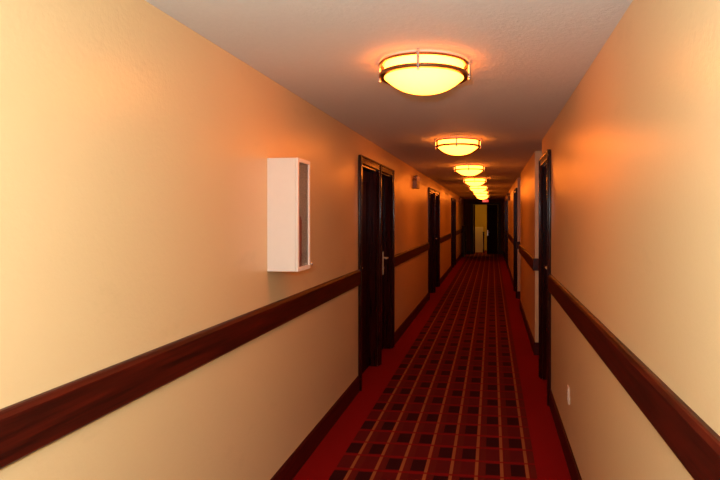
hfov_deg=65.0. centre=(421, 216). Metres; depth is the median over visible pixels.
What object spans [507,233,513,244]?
trim
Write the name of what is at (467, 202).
wall
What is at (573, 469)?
baseboard
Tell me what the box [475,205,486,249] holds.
wall
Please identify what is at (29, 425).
trim
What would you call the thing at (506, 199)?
door
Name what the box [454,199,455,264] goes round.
door
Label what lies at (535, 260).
trim
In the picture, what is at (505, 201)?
door
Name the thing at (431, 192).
door
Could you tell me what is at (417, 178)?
emergency light
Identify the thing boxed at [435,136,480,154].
ceiling lamp
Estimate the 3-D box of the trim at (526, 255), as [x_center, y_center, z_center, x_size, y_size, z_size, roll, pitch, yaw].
[1.632,0.597,8.846,0.028,0.153,3.640,0,0,7]
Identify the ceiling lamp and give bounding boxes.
[378,48,470,94]
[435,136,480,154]
[454,164,484,175]
[463,177,486,185]
[469,186,487,191]
[473,191,487,195]
[477,195,488,198]
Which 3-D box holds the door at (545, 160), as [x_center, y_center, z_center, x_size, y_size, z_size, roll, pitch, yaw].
[1.315,0.555,5.580,0.226,2.350,0.939,0,0,7]
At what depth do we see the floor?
5.22 m
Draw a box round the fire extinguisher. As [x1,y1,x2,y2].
[299,207,301,266]
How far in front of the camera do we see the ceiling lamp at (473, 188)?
14.83 m
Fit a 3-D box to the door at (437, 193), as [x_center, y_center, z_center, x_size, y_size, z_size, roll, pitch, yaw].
[0.266,0.555,13.391,0.226,2.350,1.109,0,0,7]
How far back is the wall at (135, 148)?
2.26 m
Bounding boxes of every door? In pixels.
[358,155,380,390]
[381,164,394,363]
[428,187,434,299]
[435,190,439,291]
[451,198,453,267]
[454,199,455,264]
[471,202,500,253]
[505,201,505,261]
[506,199,507,267]
[514,188,516,297]
[539,149,550,405]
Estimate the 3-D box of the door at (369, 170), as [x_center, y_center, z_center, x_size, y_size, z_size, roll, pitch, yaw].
[-0.649,0.555,6.072,0.226,2.350,1.009,0,0,7]
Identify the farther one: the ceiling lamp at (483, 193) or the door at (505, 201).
the door at (505, 201)
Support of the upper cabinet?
attached to the wall at (135, 148)
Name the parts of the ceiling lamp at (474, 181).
lamp shade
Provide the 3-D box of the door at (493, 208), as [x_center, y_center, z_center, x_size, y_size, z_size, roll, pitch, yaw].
[2.997,0.527,26.356,1.390,2.405,0.791,0,0,7]
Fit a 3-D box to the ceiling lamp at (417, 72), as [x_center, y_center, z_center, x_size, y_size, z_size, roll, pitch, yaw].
[0.010,-0.747,3.002,0.482,0.166,0.482,0,0,24]
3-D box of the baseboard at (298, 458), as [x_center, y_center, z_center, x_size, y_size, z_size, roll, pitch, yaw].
[0.162,1.653,11.872,0.016,0.155,28.800,0,0,7]
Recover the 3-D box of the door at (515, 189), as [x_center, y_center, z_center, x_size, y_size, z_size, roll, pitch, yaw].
[2.180,0.555,12.496,0.226,2.350,1.210,0,0,7]
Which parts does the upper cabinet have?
door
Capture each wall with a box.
[0,0,463,479]
[464,199,503,253]
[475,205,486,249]
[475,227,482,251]
[504,0,719,479]
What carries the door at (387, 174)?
in the wall at (135, 148)
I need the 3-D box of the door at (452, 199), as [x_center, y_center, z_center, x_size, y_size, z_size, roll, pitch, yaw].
[0.929,0.555,18.699,0.226,2.350,1.029,0,0,7]
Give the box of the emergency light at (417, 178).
[413,175,420,188]
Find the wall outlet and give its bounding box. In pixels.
[567,385,568,404]
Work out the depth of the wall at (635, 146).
2.05 m
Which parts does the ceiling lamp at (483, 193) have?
lamp shade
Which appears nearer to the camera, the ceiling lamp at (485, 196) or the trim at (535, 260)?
the trim at (535, 260)
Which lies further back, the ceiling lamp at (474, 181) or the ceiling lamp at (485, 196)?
the ceiling lamp at (485, 196)
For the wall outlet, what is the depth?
3.92 m
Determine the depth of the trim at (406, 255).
8.95 m
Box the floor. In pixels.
[293,250,571,479]
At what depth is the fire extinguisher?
3.39 m
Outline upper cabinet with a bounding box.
[267,158,312,271]
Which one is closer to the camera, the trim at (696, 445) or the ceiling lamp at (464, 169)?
the trim at (696, 445)
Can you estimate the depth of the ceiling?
2.90 m
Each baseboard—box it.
[270,253,461,479]
[503,251,581,479]
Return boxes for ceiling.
[145,0,632,198]
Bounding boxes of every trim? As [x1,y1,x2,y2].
[0,269,360,468]
[395,242,428,266]
[440,233,451,242]
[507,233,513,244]
[519,244,533,269]
[533,258,538,270]
[548,274,719,479]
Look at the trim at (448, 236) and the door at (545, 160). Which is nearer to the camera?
the door at (545, 160)
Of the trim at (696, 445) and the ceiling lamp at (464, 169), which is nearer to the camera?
the trim at (696, 445)

